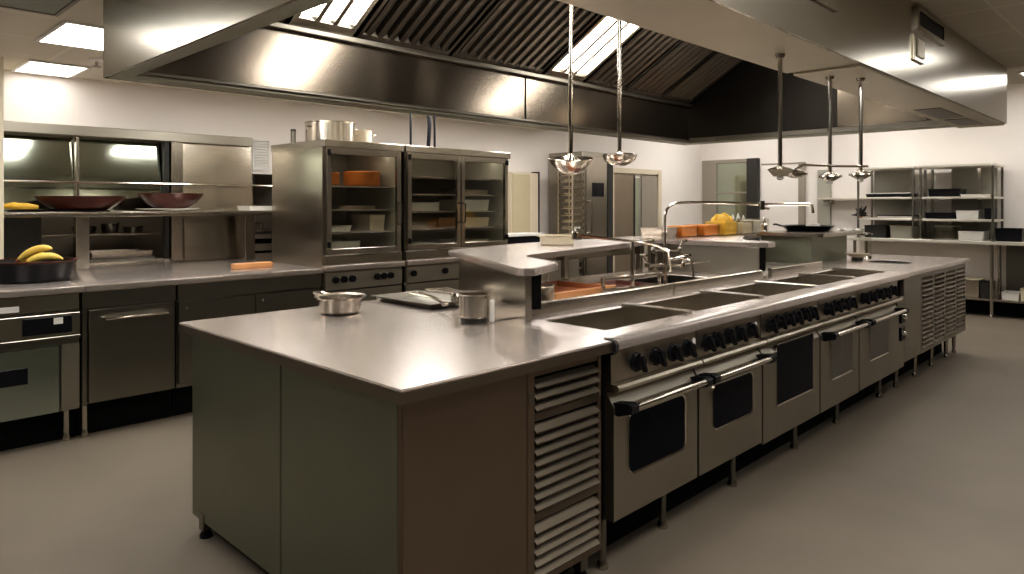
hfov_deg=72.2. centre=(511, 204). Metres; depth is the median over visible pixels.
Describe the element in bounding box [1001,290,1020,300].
storage box
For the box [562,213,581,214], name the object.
tray
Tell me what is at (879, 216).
serving tray
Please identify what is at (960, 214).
storage box
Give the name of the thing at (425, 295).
tongs
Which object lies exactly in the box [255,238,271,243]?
food tray
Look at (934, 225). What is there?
tray
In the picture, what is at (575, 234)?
faucet
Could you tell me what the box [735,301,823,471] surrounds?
range oven
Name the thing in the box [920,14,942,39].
grille
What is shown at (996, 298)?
shelf
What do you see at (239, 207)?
tray
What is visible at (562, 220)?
tray
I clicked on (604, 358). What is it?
oven
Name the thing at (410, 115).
power cable
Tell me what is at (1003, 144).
wall
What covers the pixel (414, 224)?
tray
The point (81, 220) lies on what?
shelf
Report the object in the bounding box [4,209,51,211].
plate
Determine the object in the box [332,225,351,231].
tray
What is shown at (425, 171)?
tall cabinet
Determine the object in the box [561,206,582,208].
tray
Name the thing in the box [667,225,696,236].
tub
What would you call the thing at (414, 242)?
tray
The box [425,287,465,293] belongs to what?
wire rack
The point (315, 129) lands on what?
stockpot
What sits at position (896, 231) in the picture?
storage box
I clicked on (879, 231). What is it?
storage box
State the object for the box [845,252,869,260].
bowl
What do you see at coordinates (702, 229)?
tub
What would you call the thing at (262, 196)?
wall
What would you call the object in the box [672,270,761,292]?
backsplash
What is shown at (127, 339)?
base cabinet
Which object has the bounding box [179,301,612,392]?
countertop
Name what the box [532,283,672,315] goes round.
backsplash
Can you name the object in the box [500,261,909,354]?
cooktop
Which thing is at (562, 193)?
tray
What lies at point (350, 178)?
tray
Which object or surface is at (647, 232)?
tub
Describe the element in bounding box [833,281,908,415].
range oven
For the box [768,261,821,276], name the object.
backsplash
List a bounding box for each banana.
[15,245,52,262]
[24,252,63,262]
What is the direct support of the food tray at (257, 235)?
on the food tray at (265, 240)
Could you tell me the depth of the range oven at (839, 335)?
4.32 m
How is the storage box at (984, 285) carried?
on the work table
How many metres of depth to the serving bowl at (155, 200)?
5.51 m
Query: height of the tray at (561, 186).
0.026 m
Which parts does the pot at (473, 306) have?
handle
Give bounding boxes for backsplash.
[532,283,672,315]
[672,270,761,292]
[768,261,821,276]
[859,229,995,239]
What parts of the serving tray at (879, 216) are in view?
lid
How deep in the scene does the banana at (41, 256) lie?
4.46 m
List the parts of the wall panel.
panel post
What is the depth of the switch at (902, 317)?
5.22 m
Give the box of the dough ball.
[806,222,819,225]
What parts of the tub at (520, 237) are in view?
tub lid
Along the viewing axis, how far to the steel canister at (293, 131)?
5.92 m
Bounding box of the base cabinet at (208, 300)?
[172,274,320,415]
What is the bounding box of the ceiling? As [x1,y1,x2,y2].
[0,0,1023,130]
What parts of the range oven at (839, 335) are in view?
kick plate, knob, leg, door, control panel, knob, guard rail, knob, handle, knob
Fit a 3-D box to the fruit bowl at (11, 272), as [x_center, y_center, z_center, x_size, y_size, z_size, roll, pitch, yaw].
[-3.065,0.416,4.487,0.528,0.130,0.500,0,0,44]
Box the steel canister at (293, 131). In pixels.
[290,129,295,142]
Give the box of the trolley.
[558,170,584,275]
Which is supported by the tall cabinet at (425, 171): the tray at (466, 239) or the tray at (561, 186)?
the tray at (466, 239)
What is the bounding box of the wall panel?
[169,142,252,261]
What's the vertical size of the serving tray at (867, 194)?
0.058 m
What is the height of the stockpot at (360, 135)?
0.146 m
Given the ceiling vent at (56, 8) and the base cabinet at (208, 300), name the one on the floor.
the base cabinet at (208, 300)
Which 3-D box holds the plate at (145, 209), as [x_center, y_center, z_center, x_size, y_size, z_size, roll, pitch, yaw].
[-2.765,0.038,5.651,0.470,0.019,0.470,0,0,44]
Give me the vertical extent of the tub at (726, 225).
0.201 m
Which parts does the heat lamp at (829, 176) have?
lamp shade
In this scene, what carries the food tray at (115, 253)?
on the food tray at (141, 257)
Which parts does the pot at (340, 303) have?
handle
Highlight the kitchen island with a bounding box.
[179,301,612,573]
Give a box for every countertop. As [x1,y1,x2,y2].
[0,258,323,297]
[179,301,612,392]
[370,254,969,321]
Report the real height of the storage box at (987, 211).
0.139 m
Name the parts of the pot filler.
valve handle, spout, valve handle, lever, arm, arm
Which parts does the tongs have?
arm, arm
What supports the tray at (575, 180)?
on the trolley
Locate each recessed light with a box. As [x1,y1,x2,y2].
[11,59,90,77]
[35,19,102,50]
[1017,71,1023,77]
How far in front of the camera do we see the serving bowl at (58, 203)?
5.03 m
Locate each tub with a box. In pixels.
[508,232,543,243]
[639,227,678,238]
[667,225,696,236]
[691,224,717,235]
[705,213,736,234]
[737,222,751,233]
[740,220,766,232]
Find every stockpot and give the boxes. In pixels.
[304,120,356,140]
[355,130,375,141]
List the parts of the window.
panel, frame, pane, frame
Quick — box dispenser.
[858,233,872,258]
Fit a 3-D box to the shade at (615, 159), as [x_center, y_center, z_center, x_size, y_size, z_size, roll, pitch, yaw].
[0.663,-0.278,4.336,0.216,0.075,0.216,0,0,44]
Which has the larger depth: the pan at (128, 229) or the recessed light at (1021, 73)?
the pan at (128, 229)
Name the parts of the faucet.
spout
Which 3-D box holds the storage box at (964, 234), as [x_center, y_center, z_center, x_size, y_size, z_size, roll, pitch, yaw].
[6.004,0.388,9.126,0.292,0.133,0.352,0,0,44]
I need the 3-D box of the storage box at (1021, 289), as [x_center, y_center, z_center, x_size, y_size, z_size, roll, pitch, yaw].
[6.432,1.109,8.706,0.172,0.149,0.352,0,0,44]
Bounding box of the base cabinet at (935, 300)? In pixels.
[882,263,965,387]
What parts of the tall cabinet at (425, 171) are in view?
knob, control panel, door, knob, door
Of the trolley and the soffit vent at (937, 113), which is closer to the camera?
the soffit vent at (937, 113)
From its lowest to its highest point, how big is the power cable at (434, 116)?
0.484 m
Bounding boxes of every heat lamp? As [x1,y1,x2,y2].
[548,4,592,174]
[602,20,636,165]
[767,53,792,179]
[818,76,842,183]
[848,77,872,181]
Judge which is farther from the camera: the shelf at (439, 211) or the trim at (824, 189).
the trim at (824, 189)
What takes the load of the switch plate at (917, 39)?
attached to the exhaust hood
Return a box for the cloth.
[834,227,859,230]
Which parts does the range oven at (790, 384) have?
kick plate, knob, knob, door, control panel, knob, guard rail, leg, knob, knob, knob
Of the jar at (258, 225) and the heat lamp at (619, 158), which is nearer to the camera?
the heat lamp at (619, 158)
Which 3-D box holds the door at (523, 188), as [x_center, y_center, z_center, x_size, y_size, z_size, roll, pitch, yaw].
[0.131,0.040,8.945,0.145,0.939,0.520,0,0,44]
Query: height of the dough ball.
0.070 m
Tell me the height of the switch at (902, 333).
0.100 m
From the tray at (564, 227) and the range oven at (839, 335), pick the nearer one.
the range oven at (839, 335)
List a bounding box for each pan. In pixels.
[71,225,96,233]
[100,222,118,232]
[123,226,143,232]
[371,290,458,308]
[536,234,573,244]
[773,223,835,230]
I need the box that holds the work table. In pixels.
[847,229,1023,317]
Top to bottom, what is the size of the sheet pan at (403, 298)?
0.029 m
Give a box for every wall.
[4,70,700,262]
[9,132,271,257]
[701,83,1023,295]
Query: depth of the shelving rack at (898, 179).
10.00 m
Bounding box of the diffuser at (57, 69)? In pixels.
[16,62,85,76]
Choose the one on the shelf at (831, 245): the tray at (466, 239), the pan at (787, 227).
the pan at (787, 227)
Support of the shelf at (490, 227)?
attached to the tall cabinet at (425, 171)
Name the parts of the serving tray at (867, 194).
lid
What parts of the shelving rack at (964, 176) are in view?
post, post, shelf, post, post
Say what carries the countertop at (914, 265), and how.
on the base cabinet
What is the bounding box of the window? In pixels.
[702,158,759,240]
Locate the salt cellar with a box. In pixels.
[761,217,766,231]
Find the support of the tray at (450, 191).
on the tall cabinet at (425, 171)
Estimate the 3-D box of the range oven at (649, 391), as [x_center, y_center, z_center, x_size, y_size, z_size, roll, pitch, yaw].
[0.415,0.982,3.066,0.680,0.856,0.630,0,0,44]
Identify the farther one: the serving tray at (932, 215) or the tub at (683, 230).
the serving tray at (932, 215)
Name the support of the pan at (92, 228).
on the shelf at (61, 243)
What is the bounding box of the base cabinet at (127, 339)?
[77,285,175,437]
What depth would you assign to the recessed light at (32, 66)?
5.04 m
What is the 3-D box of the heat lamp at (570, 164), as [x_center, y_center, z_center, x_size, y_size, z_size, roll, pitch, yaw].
[0.335,-0.829,3.995,0.254,1.313,0.254,0,0,44]
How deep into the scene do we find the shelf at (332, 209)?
5.73 m
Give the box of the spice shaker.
[451,293,458,301]
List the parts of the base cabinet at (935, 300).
leg, bay panel, kick plate, leg, louver frame, leg, louver frame, leg, louver frame, leg, louver frame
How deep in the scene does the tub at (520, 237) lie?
7.99 m
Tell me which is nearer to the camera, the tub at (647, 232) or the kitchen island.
the kitchen island
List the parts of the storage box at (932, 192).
lid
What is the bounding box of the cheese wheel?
[332,172,338,184]
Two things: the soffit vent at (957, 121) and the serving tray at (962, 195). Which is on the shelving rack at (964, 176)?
the serving tray at (962, 195)
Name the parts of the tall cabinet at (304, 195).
knob, knob, knob, control panel, door, knob, knob, knob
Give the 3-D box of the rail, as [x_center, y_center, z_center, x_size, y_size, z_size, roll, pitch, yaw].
[1.379,-0.147,3.098,0.490,0.066,0.100,0,0,-30]
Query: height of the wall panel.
1.013 m
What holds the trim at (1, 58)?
attached to the wall at (28, 97)
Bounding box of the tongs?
[409,292,448,305]
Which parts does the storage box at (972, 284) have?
lid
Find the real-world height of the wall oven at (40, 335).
0.885 m
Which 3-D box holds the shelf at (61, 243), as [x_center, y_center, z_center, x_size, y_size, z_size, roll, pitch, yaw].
[-3.603,0.365,5.778,0.495,0.260,1.170,0,0,44]
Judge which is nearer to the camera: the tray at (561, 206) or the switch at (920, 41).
the switch at (920, 41)
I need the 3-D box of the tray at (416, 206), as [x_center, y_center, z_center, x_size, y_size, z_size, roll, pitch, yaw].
[-0.900,0.014,6.339,0.292,0.076,0.409,0,0,44]
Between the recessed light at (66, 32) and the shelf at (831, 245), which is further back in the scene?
the shelf at (831, 245)
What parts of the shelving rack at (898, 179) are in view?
post, post, shelf, post, post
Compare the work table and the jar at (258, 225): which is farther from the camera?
the work table
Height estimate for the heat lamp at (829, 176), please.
0.485 m
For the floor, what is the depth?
3.33 m
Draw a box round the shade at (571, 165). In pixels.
[548,156,592,174]
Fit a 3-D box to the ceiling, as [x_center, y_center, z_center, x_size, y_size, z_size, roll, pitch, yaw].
[1.710,-1.320,3.995,9.550,0.660,14.100,0,0,44]
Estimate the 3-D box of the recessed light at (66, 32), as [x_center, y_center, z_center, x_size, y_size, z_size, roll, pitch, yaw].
[-2.422,-0.983,4.173,0.640,0.014,0.570,0,0,44]
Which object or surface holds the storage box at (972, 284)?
on the work table
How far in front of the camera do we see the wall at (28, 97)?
6.70 m
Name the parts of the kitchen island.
leg, panel, panel, panel, label plate, louver frame, leg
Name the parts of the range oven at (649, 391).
leg, kick plate, knob, control panel, door, guard rail, knob, leg, handle, knob, knob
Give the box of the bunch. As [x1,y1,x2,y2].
[852,205,867,217]
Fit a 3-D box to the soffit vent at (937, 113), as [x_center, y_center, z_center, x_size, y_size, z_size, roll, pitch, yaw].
[2.699,-0.576,4.426,0.140,0.004,0.600,0,0,44]
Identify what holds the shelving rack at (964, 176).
on the work table
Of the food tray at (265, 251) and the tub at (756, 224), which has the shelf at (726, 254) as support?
the tub at (756, 224)
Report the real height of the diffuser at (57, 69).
0.007 m
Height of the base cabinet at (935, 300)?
0.858 m
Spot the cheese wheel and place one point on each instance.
(335, 175)
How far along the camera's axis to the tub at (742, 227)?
6.42 m
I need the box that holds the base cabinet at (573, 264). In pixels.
[542,259,578,280]
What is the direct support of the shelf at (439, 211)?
attached to the tall cabinet at (425, 171)
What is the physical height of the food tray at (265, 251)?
0.055 m
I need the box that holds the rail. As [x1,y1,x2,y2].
[787,164,868,177]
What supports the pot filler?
on the countertop at (914, 265)
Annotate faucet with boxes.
[572,227,671,292]
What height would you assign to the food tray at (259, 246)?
0.065 m
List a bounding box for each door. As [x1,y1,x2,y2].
[508,172,539,232]
[613,167,661,272]
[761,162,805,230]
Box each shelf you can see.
[4,179,271,269]
[41,231,159,256]
[255,229,271,231]
[332,185,393,189]
[332,209,393,210]
[332,228,393,233]
[412,176,500,181]
[412,194,500,196]
[412,210,500,212]
[412,225,500,229]
[448,238,663,321]
[614,233,774,273]
[757,230,862,262]
[965,295,1023,303]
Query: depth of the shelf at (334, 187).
5.98 m
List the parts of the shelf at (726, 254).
shelf, panel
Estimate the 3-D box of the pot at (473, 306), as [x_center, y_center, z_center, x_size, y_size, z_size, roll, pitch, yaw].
[-0.165,0.449,3.066,0.140,0.122,0.142,0,0,-26]
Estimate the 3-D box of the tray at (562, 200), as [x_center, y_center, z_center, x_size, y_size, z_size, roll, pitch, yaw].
[0.761,-0.054,8.930,0.222,0.026,0.166,0,0,44]
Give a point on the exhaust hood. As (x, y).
(694, 72)
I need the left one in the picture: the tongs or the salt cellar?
the tongs
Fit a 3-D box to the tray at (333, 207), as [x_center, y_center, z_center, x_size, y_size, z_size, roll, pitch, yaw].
[-1.363,0.019,5.866,0.292,0.028,0.352,0,0,44]
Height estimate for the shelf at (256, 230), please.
0.260 m
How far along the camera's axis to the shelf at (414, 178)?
6.78 m
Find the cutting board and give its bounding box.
[231,261,272,268]
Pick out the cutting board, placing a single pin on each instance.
(248, 265)
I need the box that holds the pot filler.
[640,201,814,283]
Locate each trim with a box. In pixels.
[0,57,3,258]
[818,170,830,224]
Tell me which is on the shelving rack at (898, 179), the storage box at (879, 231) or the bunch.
the bunch
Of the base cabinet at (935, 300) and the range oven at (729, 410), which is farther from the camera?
the base cabinet at (935, 300)
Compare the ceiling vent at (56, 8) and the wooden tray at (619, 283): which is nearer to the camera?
the ceiling vent at (56, 8)
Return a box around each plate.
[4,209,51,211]
[138,208,199,210]
[912,33,923,64]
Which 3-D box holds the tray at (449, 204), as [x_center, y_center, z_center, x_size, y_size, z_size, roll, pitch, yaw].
[-0.463,0.000,6.785,0.292,0.104,0.409,0,0,44]
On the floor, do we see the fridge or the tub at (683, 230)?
the fridge
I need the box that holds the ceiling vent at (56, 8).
[0,0,80,16]
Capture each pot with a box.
[313,291,366,315]
[458,292,493,323]
[541,283,555,301]
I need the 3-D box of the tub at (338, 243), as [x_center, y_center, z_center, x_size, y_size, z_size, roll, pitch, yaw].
[-1.476,0.349,5.752,0.292,0.114,0.371,0,0,44]
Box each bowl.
[0,257,78,283]
[33,196,126,211]
[137,193,203,207]
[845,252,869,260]
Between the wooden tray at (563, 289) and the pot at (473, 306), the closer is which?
the pot at (473, 306)
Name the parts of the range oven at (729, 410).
kick plate, knob, knob, door, control panel, knob, guard rail, leg, knob, handle, knob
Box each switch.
[899,314,906,323]
[899,326,906,340]
[917,38,924,59]
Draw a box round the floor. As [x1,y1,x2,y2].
[0,312,1023,573]
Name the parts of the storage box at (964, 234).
lid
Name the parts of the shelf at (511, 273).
panel, shelf, post, rail, post, post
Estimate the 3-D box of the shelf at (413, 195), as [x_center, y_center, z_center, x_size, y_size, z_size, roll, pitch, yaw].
[-0.781,-0.092,6.689,0.720,0.013,1.178,0,0,44]
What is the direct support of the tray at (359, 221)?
on the tall cabinet at (304, 195)
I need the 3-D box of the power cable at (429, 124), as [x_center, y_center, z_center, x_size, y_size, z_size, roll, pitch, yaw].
[-0.781,-0.749,6.604,0.040,0.485,0.052,0,0,44]
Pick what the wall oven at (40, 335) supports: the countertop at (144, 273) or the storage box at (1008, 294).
the countertop at (144, 273)
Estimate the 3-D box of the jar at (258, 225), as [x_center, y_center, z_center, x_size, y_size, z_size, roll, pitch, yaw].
[-2.451,0.199,6.785,0.093,0.071,0.091,0,0,44]
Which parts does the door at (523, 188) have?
cupboard door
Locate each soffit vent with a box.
[914,108,963,118]
[944,118,982,125]
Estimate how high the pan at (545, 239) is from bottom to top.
0.065 m
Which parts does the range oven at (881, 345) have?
kick plate, knob, knob, door, control panel, leg, guard rail, knob, knob, handle, knob, switch panel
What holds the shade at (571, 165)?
on the heat lamp at (570, 164)
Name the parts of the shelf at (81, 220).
post, rail, post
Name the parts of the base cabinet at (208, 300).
kick plate, door, door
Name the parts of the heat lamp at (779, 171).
lamp shade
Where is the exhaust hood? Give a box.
[103,0,1006,144]
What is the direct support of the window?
in the wall at (1003, 144)
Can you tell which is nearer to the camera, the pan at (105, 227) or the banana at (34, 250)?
the banana at (34, 250)
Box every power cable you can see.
[409,113,411,144]
[427,116,431,146]
[434,116,435,146]
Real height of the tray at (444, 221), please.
0.085 m
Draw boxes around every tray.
[90,248,152,258]
[90,256,155,261]
[237,206,271,209]
[255,233,271,238]
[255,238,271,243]
[255,243,271,250]
[255,250,271,252]
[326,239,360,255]
[332,206,374,208]
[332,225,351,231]
[343,171,379,185]
[350,214,385,229]
[412,202,439,210]
[412,222,437,227]
[412,241,438,250]
[438,217,489,226]
[439,199,488,210]
[439,238,487,247]
[440,189,487,194]
[542,280,615,299]
[561,186,582,188]
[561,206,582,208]
[561,226,582,228]
[562,179,581,181]
[562,193,581,194]
[562,200,581,201]
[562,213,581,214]
[562,220,581,221]
[588,280,652,286]
[865,193,917,196]
[877,215,918,217]
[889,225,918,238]
[925,212,956,218]
[934,225,960,226]
[960,194,990,196]
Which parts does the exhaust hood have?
grille frame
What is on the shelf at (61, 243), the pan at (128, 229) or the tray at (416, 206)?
the pan at (128, 229)
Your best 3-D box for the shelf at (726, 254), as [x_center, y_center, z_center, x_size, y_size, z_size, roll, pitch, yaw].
[2.086,0.390,6.200,1.300,0.240,2.225,0,0,44]
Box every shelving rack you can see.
[856,166,927,238]
[918,163,1004,241]
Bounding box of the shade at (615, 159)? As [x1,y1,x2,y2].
[602,153,636,165]
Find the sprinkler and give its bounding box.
[88,58,102,67]
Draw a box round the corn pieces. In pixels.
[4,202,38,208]
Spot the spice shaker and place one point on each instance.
(455, 296)
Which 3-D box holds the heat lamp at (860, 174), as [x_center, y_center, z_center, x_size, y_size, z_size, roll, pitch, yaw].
[1.591,-0.341,3.202,0.104,0.475,0.103,0,0,44]
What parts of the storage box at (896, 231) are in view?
lid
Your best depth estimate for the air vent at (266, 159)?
6.53 m
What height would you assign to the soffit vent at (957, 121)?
0.004 m
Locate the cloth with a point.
(850, 228)
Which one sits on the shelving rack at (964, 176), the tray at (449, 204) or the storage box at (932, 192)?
the storage box at (932, 192)
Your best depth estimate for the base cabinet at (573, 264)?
8.47 m
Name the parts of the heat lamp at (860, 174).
lamp shade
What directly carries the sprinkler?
attached to the ceiling
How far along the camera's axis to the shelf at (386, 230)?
5.89 m
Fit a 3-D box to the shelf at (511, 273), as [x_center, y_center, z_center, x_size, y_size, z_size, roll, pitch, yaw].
[0.246,0.390,4.492,0.928,0.240,2.928,0,0,23]
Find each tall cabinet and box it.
[271,139,404,300]
[401,145,509,292]
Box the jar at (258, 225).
[255,222,262,228]
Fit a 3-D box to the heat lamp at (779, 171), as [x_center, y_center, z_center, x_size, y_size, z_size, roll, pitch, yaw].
[1.051,-0.343,2.751,0.092,0.494,0.092,0,0,22]
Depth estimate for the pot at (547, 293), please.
3.52 m
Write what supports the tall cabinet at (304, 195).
on the floor
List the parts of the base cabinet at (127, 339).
post, leg, kick plate, door, handle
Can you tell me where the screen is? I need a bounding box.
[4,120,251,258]
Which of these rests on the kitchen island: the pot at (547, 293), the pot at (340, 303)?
the pot at (340, 303)
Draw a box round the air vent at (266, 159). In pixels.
[252,139,269,170]
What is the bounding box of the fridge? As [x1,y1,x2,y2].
[549,151,612,275]
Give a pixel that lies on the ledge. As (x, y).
(830, 199)
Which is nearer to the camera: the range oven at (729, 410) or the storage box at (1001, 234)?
the range oven at (729, 410)
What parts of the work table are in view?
leg, leg, leg, leg, panel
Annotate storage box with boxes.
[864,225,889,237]
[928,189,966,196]
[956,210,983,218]
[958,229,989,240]
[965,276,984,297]
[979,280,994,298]
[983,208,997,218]
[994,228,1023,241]
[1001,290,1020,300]
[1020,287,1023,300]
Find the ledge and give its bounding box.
[818,198,868,203]
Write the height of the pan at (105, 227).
0.090 m
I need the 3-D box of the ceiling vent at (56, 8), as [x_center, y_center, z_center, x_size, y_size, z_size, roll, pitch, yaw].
[-2.377,-0.982,3.204,0.560,0.016,0.650,0,0,44]
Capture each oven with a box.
[0,292,80,451]
[589,332,713,570]
[589,355,608,520]
[666,315,776,511]
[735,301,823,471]
[797,291,871,436]
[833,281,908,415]

